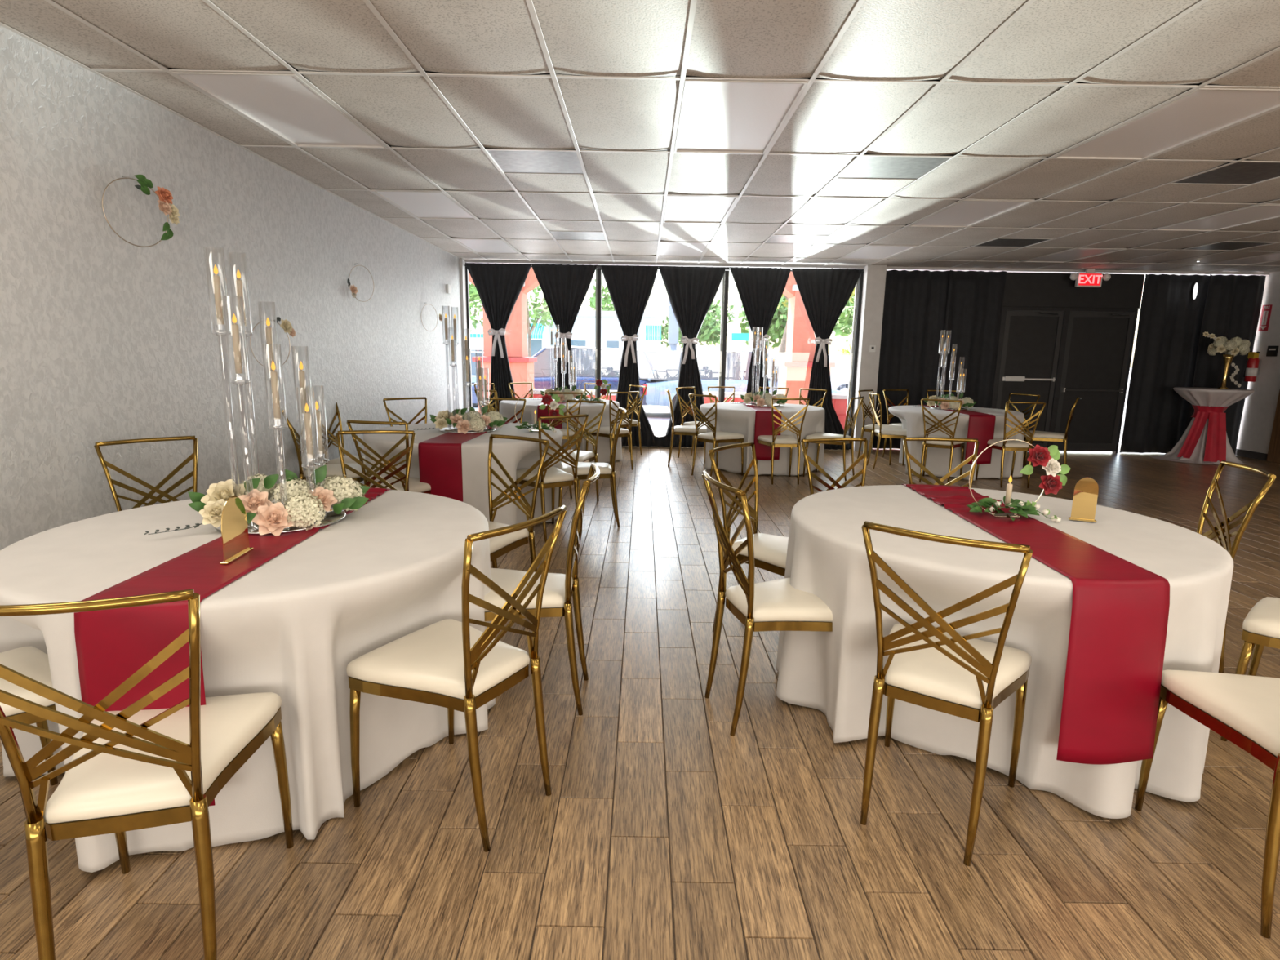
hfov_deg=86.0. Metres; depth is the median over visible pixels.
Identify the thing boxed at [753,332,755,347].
candle
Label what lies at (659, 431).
pavement
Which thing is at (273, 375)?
glass shade
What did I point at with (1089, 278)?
exit sign
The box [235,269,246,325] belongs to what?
candle
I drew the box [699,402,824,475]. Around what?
tablecloth
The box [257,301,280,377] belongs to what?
glass shade
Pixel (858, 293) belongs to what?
window
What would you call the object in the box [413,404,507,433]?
flower arrangement
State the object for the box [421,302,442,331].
hoop
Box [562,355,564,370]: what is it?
candle
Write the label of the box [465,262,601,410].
window
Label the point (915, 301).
drape
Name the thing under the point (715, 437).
banquet chair
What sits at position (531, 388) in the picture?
banquet chair
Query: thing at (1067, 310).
trim
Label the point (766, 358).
candle
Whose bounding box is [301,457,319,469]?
cup
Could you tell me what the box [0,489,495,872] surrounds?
tablecloth
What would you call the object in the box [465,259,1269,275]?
curtain rod
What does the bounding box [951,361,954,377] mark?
candle
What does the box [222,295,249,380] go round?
glass shade
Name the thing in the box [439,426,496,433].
tray
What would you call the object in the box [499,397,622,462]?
tablecloth
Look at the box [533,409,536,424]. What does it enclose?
candle
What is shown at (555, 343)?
candle
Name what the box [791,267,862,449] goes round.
curtain
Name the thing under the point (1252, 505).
banquet chair
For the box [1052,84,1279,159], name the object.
recessed light
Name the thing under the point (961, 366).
candle
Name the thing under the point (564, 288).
curtain
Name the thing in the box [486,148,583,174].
recessed light
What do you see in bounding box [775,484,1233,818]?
tablecloth
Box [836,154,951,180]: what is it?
ceiling vent
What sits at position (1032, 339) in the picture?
door
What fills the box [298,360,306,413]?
candle
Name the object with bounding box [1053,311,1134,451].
door
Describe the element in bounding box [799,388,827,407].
banquet chair
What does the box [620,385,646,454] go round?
banquet chair
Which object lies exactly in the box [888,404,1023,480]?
tablecloth
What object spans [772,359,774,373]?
candle
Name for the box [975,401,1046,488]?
banquet chair
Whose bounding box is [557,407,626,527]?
banquet chair
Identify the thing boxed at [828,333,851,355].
bush
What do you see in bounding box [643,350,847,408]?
car
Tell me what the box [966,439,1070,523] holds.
floral centerpiece
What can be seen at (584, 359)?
car
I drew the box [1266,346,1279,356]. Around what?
wall plaque
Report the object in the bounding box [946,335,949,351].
candle
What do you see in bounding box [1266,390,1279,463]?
door
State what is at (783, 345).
tree
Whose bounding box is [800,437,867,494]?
banquet chair
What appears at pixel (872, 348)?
thermostat
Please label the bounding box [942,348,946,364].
candle
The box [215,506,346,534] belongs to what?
tray
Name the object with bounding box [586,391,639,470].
banquet chair
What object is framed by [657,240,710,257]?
recessed light
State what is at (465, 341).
candle
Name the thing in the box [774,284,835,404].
column
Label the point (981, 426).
table runner
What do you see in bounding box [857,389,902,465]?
banquet chair
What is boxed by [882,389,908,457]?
banquet chair
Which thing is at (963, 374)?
candle
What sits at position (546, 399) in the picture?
hoop
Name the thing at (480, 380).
candle
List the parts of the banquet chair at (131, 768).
post, leg, rail, leg, seat, seat frame, post, leg, leg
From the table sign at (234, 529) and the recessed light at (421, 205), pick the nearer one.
the table sign at (234, 529)
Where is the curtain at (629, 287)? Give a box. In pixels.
[600,265,658,446]
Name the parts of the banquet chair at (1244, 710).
leg, seat frame, seat, leg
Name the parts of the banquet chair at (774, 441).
post, leg, seat, seat frame, leg, rail, leg, post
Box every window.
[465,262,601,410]
[600,265,729,402]
[729,266,863,448]
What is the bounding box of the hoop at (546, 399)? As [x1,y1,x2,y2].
[514,391,565,432]
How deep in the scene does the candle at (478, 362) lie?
5.54 m
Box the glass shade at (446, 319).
[441,306,450,341]
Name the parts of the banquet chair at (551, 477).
post, leg, seat, seat frame, leg, rail, leg, post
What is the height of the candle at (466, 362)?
0.199 m
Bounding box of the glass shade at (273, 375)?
[262,343,287,426]
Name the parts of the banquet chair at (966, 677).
leg, post, leg, rail, seat frame, seat, leg, post, leg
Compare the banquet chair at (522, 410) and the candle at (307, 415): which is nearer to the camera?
the candle at (307, 415)
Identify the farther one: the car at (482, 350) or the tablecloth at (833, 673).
the car at (482, 350)
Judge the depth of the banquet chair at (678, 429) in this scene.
8.51 m
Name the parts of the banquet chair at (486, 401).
post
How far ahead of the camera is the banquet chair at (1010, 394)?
8.90 m
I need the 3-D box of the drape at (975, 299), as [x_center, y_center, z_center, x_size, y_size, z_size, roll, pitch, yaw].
[4.900,-1.752,10.236,0.830,2.637,0.076,1,11,0]
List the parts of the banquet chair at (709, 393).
post, rail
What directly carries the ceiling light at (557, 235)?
in the ceiling
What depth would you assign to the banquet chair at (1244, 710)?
1.88 m
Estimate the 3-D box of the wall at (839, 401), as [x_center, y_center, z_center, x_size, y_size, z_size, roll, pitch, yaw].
[2.443,-1.293,13.048,9.240,0.710,0.350,1,11,0]
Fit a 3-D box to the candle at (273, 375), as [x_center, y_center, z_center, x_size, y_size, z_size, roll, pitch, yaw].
[-1.262,-0.311,2.373,0.022,0.199,0.022,1,11,0]
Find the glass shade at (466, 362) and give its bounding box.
[462,348,471,384]
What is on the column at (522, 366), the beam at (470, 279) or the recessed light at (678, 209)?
the beam at (470, 279)
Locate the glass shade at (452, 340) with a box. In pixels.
[448,327,457,364]
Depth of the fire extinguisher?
10.09 m
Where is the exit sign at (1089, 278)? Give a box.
[1069,268,1111,287]
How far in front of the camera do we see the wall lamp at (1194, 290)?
10.01 m
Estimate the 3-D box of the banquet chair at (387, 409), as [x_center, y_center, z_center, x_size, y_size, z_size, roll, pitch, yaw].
[-2.063,-0.273,6.384,0.434,0.951,0.560,-8,14,-41]
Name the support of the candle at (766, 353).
on the candelabrum at (760, 335)
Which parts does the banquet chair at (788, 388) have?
rail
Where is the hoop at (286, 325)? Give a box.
[249,316,295,368]
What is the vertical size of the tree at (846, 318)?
7.214 m
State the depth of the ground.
16.79 m
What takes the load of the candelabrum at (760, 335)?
on the table runner at (763, 418)
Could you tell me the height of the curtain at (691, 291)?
2.631 m
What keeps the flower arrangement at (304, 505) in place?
on the table runner at (112, 645)
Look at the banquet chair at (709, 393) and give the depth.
9.67 m
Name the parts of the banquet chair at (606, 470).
leg, seat, seat frame, leg, post, leg, post, rail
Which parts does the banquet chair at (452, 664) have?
leg, seat, seat frame, leg, post, leg, rail, leg, post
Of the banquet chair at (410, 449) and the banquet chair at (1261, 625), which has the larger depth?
the banquet chair at (410, 449)
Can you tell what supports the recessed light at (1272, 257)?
in the ceiling
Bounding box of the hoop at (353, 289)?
[346,263,373,302]
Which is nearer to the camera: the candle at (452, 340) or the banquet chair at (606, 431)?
the candle at (452, 340)
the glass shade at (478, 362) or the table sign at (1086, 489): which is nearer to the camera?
the table sign at (1086, 489)
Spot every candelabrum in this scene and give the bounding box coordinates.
[203,246,346,534]
[439,306,496,433]
[551,324,577,401]
[746,327,780,406]
[928,329,967,409]
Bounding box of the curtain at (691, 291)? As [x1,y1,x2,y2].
[658,266,726,447]
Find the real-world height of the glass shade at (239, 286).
0.279 m
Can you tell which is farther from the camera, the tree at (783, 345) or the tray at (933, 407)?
the tree at (783, 345)
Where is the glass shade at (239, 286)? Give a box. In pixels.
[227,252,252,331]
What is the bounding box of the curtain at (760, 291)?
[729,266,791,401]
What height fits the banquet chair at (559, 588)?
0.951 m
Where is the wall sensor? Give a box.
[445,284,450,293]
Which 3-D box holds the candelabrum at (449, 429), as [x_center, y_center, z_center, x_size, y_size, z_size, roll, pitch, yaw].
[-1.377,-0.877,5.438,0.444,0.967,0.444,-2,11,-14]
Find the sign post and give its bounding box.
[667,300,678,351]
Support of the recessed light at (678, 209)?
in the ceiling
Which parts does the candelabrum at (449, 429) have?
stem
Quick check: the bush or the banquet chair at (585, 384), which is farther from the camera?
the bush
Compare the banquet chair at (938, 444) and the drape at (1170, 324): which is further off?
the drape at (1170, 324)
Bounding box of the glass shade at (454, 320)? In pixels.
[450,306,459,342]
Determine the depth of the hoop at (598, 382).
8.53 m
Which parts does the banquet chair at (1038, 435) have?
seat frame, seat, leg, leg, post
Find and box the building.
[470,309,665,356]
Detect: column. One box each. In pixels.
[471,282,537,414]
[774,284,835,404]
[847,264,886,451]
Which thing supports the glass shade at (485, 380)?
hanging from the candelabrum at (449, 429)
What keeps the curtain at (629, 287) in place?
hanging from the curtain rod at (465, 264)
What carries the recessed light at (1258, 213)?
in the ceiling
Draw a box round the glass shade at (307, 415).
[296,386,319,463]
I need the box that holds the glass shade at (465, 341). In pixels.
[462,328,470,354]
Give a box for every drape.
[872,269,950,448]
[937,270,1006,408]
[1120,274,1209,453]
[1184,274,1266,454]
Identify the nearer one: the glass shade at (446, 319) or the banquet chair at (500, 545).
the banquet chair at (500, 545)
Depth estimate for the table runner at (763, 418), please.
7.87 m
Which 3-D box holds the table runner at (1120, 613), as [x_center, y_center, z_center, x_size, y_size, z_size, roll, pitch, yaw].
[1.454,0.431,2.799,0.302,0.585,1.579,1,11,2]
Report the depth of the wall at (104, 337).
3.78 m
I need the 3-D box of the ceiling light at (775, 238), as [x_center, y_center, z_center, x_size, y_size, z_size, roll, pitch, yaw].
[1.748,-2.717,7.742,0.602,0.010,0.602,1,11,0]
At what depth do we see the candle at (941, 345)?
8.55 m
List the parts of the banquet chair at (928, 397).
rail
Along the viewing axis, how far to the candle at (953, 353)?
8.64 m
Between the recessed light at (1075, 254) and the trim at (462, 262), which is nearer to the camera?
the recessed light at (1075, 254)
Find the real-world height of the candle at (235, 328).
0.199 m
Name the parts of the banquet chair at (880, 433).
leg, post, leg, post, seat, seat frame, leg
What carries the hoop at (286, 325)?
attached to the wall at (104, 337)
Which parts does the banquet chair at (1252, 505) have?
post, leg, rail, post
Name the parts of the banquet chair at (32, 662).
seat, seat frame, leg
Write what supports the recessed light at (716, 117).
in the ceiling
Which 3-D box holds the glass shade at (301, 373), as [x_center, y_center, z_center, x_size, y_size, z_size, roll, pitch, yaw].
[-1.290,-0.370,2.623,0.058,0.279,0.058,-5,12,-28]
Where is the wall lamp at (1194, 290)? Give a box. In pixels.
[1191,281,1197,300]
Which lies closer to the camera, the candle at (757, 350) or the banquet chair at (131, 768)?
the banquet chair at (131, 768)
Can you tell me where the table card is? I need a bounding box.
[1226,373,1237,388]
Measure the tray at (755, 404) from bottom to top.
0.009 m
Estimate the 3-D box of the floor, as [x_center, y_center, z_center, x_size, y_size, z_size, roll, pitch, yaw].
[3.209,0.801,3.807,11.930,0.050,14.020,1,11,0]
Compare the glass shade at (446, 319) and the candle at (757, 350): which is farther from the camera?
the candle at (757, 350)
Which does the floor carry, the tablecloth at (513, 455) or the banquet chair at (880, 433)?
the banquet chair at (880, 433)
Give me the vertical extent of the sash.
0.755 m
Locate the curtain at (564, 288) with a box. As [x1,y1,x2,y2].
[531,263,596,391]
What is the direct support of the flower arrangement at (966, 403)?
on the table runner at (981, 426)
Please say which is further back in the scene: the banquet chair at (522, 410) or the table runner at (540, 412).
the table runner at (540, 412)
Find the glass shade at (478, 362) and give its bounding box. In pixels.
[475,349,483,383]
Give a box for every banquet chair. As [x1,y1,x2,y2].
[0,588,293,959]
[0,646,57,785]
[93,435,197,511]
[281,409,365,482]
[321,402,365,464]
[335,430,415,491]
[346,419,431,493]
[346,505,566,852]
[382,396,426,426]
[473,382,496,413]
[474,388,499,414]
[483,397,526,423]
[484,462,599,715]
[488,434,550,572]
[508,382,533,398]
[515,413,588,542]
[545,391,582,450]
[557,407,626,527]
[560,400,606,501]
[584,382,610,399]
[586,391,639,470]
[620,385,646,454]
[665,389,706,466]
[675,386,706,462]
[688,393,744,477]
[702,470,832,736]
[706,386,734,403]
[708,442,788,632]
[756,397,809,484]
[758,386,789,403]
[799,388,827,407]
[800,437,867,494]
[802,395,863,480]
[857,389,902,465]
[860,520,1033,866]
[866,391,906,469]
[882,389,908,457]
[902,437,979,488]
[919,398,965,483]
[926,390,958,404]
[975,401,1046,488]
[1007,393,1039,466]
[1022,396,1081,475]
[1134,669,1279,938]
[1196,460,1275,673]
[1220,596,1279,741]
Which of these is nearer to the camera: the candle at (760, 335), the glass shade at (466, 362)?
the glass shade at (466, 362)
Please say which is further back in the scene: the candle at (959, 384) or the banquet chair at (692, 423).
the banquet chair at (692, 423)
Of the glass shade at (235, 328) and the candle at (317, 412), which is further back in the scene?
the candle at (317, 412)
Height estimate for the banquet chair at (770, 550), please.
0.951 m
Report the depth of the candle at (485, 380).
5.49 m
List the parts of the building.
pane, pane, pane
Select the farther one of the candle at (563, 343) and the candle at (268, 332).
the candle at (563, 343)
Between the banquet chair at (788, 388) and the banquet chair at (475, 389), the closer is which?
the banquet chair at (475, 389)
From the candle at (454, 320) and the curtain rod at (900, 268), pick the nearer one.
the candle at (454, 320)
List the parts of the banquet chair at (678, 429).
post, leg, seat frame, seat, leg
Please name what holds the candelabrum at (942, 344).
on the table runner at (981, 426)
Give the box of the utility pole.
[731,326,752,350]
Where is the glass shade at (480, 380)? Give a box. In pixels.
[475,368,484,404]
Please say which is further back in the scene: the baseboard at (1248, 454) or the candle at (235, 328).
the baseboard at (1248, 454)
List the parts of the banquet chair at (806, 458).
post, rail, post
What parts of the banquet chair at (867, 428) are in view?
leg, post, rail, seat frame, leg, post, seat, leg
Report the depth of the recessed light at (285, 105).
3.74 m
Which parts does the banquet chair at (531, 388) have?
post, rail, post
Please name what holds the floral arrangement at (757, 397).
on the table runner at (763, 418)
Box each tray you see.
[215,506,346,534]
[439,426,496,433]
[746,403,780,406]
[928,406,967,409]
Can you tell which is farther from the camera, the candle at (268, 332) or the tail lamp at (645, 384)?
the tail lamp at (645, 384)
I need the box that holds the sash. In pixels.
[1177,404,1228,462]
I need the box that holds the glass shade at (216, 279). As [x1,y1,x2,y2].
[203,246,231,330]
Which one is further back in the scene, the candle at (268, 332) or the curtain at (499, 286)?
the curtain at (499, 286)
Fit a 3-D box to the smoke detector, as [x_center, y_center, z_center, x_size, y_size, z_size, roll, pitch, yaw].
[7.081,-2.787,8.704,0.100,0.040,0.100,1,11,0]
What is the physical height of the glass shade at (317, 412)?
0.279 m
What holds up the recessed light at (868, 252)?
in the ceiling
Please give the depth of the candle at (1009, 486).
2.80 m
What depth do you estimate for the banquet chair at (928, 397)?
9.62 m
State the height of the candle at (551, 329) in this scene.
0.199 m
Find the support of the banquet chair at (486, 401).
on the floor
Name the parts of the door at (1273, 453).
panel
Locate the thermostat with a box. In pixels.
[869,345,875,351]
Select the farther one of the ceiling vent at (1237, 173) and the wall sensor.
the wall sensor
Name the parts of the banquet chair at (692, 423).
post, leg, rail, leg, seat, post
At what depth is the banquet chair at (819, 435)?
7.91 m
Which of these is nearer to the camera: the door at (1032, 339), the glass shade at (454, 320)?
the glass shade at (454, 320)
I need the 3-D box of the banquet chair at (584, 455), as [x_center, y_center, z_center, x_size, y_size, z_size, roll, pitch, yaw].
[-0.617,-0.241,6.337,0.434,0.951,0.560,6,12,24]
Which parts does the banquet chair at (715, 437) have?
post, leg, rail, leg, post, leg, seat frame, seat, leg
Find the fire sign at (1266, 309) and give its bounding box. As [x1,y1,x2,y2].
[1257,304,1272,331]
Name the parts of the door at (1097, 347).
closer arm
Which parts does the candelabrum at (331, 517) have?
stem, stem, stem, stem, stem, stem, stem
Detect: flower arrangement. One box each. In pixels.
[144,465,369,536]
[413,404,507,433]
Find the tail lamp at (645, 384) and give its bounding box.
[643,383,647,395]
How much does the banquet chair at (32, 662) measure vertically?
0.951 m
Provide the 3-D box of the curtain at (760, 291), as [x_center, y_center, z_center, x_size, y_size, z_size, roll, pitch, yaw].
[1.717,-1.769,10.115,0.883,2.631,0.154,1,11,3]
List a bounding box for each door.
[995,310,1064,448]
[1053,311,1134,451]
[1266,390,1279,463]
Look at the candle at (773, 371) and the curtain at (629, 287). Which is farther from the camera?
the curtain at (629, 287)
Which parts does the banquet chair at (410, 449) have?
post, rail, post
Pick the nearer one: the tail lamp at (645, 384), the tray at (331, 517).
the tray at (331, 517)
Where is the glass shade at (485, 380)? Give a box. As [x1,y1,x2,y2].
[480,367,488,402]
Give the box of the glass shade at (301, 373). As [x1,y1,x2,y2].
[291,346,313,418]
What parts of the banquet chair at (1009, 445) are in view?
leg, leg, post, seat frame, seat, leg, rail, leg, post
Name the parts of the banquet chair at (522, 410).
rail, post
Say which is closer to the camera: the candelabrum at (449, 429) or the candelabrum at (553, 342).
the candelabrum at (449, 429)
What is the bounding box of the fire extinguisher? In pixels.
[1243,351,1261,382]
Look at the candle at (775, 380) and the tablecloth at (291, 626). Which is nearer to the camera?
the tablecloth at (291, 626)
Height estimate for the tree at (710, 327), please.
5.478 m
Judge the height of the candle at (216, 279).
0.199 m
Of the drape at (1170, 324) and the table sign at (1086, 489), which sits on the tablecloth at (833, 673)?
the table sign at (1086, 489)
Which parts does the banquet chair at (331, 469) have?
post, leg, post, seat frame, seat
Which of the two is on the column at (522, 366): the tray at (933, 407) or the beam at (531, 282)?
the beam at (531, 282)
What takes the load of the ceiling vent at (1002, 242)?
in the ceiling
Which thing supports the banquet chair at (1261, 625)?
on the floor
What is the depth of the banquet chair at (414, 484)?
4.50 m
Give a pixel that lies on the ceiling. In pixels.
(999, 89)
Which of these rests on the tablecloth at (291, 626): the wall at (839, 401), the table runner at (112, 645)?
the table runner at (112, 645)
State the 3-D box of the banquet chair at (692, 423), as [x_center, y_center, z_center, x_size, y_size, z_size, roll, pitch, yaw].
[0.790,-0.759,9.233,0.560,0.951,0.434,10,14,40]
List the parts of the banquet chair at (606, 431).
leg, seat, seat frame, post, leg, rail, leg, post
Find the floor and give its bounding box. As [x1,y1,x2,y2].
[0,445,1279,959]
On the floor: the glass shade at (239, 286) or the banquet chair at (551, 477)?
the banquet chair at (551, 477)
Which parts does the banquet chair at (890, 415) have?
leg, post, seat, rail, post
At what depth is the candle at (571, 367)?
8.77 m
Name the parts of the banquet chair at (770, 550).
leg, post, rail, post, seat, seat frame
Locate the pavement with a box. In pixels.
[651,426,1122,452]
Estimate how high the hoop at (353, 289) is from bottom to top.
0.341 m
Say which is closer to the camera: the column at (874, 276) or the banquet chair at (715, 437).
the banquet chair at (715, 437)
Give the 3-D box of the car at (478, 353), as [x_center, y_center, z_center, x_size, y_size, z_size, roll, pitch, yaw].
[-5.502,-2.772,18.428,4.385,1.450,2.100,2,11,5]
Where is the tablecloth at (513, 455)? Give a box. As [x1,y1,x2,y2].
[363,422,563,524]
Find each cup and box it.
[267,418,288,431]
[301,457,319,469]
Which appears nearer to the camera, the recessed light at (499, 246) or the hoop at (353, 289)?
the hoop at (353, 289)
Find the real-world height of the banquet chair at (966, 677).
0.951 m
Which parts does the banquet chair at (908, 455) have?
post, rail, post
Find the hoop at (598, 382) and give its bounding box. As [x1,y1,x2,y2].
[578,377,610,403]
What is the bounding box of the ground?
[473,368,1131,433]
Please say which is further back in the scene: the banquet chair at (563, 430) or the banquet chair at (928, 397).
the banquet chair at (928, 397)
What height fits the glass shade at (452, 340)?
0.279 m
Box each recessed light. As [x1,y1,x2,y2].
[172,69,386,148]
[372,189,476,219]
[452,237,519,253]
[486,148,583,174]
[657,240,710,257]
[662,193,737,223]
[674,76,808,154]
[840,244,918,259]
[908,198,1034,227]
[1021,247,1126,262]
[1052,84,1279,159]
[1155,203,1279,231]
[1202,252,1279,265]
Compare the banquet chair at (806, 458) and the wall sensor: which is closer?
the banquet chair at (806, 458)
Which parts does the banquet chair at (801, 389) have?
rail, post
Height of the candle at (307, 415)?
0.199 m
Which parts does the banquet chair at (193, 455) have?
post, rail, post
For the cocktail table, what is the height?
1.024 m
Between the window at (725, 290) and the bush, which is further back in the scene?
the bush
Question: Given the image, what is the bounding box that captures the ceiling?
[0,0,1279,272]
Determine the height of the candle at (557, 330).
0.199 m
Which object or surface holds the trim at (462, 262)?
attached to the wall at (104, 337)
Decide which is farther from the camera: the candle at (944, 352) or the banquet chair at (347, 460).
the candle at (944, 352)
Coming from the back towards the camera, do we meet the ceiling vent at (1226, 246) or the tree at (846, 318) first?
the tree at (846, 318)
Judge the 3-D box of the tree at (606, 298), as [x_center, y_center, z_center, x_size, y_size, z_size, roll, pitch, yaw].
[-1.631,-13.104,55.716,5.151,8.194,5.661,1,11,0]
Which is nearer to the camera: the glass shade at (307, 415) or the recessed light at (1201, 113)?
the glass shade at (307, 415)
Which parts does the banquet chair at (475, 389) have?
post, rail, post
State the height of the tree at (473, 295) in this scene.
4.430 m
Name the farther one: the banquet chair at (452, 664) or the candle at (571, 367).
the candle at (571, 367)
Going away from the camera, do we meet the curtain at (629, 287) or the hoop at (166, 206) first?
the hoop at (166, 206)
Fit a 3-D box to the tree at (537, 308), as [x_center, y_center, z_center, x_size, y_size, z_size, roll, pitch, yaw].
[-4.637,-6.586,29.226,2.456,5.012,3.032,10,14,39]
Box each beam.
[468,271,475,285]
[521,266,796,298]
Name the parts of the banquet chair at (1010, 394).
post, rail, leg, post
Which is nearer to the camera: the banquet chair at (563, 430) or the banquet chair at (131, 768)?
the banquet chair at (131, 768)
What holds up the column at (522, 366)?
on the pavement
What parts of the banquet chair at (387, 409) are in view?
post, rail, post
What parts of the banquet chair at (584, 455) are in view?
post, leg, seat, leg, rail, seat frame, leg, post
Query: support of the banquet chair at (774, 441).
on the floor
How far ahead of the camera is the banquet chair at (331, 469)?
5.20 m
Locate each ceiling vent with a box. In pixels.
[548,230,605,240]
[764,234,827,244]
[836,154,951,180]
[973,237,1053,247]
[1168,162,1279,185]
[1180,240,1277,250]
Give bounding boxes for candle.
[213,264,224,324]
[231,313,242,373]
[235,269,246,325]
[265,317,275,371]
[270,360,280,418]
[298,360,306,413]
[303,403,313,457]
[314,400,323,453]
[444,314,448,339]
[450,335,454,361]
[453,315,457,339]
[464,336,467,360]
[465,356,469,382]
[477,356,480,381]
[479,375,482,400]
[483,375,486,399]
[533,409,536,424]
[551,328,552,344]
[554,342,555,358]
[555,329,557,345]
[562,342,564,357]
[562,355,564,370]
[570,367,572,382]
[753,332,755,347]
[756,345,759,361]
[759,332,761,347]
[764,346,767,360]
[764,358,766,374]
[771,370,773,386]
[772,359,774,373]
[774,370,777,386]
[940,334,943,351]
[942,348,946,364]
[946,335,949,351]
[951,349,955,364]
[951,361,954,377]
[958,373,961,390]
[959,362,962,376]
[961,373,964,389]
[1004,475,1013,506]
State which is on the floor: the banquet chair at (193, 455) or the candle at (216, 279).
the banquet chair at (193, 455)
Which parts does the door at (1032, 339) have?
closer arm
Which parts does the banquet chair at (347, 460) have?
post, post, seat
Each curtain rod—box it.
[464,264,863,272]
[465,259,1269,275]
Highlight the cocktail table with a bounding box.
[1150,386,1253,464]
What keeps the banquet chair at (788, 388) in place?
on the floor
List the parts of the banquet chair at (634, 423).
leg, seat frame, post, seat, rail, leg, post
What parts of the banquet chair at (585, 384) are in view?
rail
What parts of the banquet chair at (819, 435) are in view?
leg, leg, seat, seat frame, leg, post, leg, rail, post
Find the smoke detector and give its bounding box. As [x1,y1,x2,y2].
[1193,257,1203,262]
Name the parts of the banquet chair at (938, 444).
leg, post, leg, rail, seat frame, seat, leg, post, leg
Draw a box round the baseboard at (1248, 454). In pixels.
[1235,448,1267,460]
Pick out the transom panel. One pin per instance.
(1054, 290)
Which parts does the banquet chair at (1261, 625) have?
leg, leg, seat frame, seat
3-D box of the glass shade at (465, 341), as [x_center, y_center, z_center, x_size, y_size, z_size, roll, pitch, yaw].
[-1.403,-1.079,5.541,0.058,0.279,0.058,-2,11,-14]
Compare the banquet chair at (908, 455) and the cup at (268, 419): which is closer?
the cup at (268, 419)
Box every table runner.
[74,487,392,805]
[417,422,510,502]
[537,398,573,445]
[737,401,782,460]
[901,484,1169,764]
[920,404,995,464]
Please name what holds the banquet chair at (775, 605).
on the floor
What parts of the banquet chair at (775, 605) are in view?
post, leg, rail, leg, post, seat, seat frame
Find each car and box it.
[471,346,655,404]
[471,349,483,351]
[471,351,484,407]
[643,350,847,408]
[773,353,850,394]
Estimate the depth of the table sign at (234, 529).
2.09 m
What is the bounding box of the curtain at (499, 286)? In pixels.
[465,262,531,413]
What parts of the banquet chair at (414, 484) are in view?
post, rail, seat, post, seat frame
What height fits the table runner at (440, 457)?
0.590 m
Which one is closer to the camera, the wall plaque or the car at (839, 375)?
the wall plaque
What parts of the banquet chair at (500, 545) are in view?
post, leg, seat, seat frame, rail, leg, post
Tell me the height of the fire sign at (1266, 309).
0.370 m
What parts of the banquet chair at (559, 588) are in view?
seat frame, seat, leg, post, leg, post, rail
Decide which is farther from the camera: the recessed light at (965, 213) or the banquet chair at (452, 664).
the recessed light at (965, 213)
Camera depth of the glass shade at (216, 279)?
2.36 m
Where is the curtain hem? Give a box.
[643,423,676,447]
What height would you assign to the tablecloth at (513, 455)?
0.760 m
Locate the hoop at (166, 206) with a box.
[102,174,179,247]
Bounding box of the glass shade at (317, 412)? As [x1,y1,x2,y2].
[306,385,328,460]
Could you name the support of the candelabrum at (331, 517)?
on the table runner at (112, 645)
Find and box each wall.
[0,25,464,550]
[528,388,847,430]
[1235,271,1279,453]
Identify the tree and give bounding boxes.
[468,281,483,332]
[526,284,553,357]
[588,278,614,311]
[661,299,736,348]
[728,270,855,355]
[737,296,853,351]
[834,294,854,342]
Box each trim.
[459,258,469,416]
[991,306,1138,453]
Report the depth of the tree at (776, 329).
51.40 m
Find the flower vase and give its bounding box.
[1203,331,1250,389]
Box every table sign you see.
[219,495,253,564]
[1068,477,1098,522]
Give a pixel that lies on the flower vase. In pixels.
(1236, 345)
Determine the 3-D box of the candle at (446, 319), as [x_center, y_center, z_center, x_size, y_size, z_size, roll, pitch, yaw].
[-1.509,-1.196,5.343,0.022,0.199,0.022,1,11,0]
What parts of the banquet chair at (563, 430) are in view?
post, rail, seat, seat frame, post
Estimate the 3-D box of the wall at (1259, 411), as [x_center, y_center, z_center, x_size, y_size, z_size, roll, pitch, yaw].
[9.155,-0.475,3.540,0.120,2.744,14.020,1,11,0]
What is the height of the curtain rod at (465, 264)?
0.022 m
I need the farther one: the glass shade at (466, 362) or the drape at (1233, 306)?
the drape at (1233, 306)
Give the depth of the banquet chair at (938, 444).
7.66 m
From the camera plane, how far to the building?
39.12 m
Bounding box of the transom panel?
[1002,271,1144,308]
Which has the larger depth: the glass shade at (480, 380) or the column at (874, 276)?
the column at (874, 276)

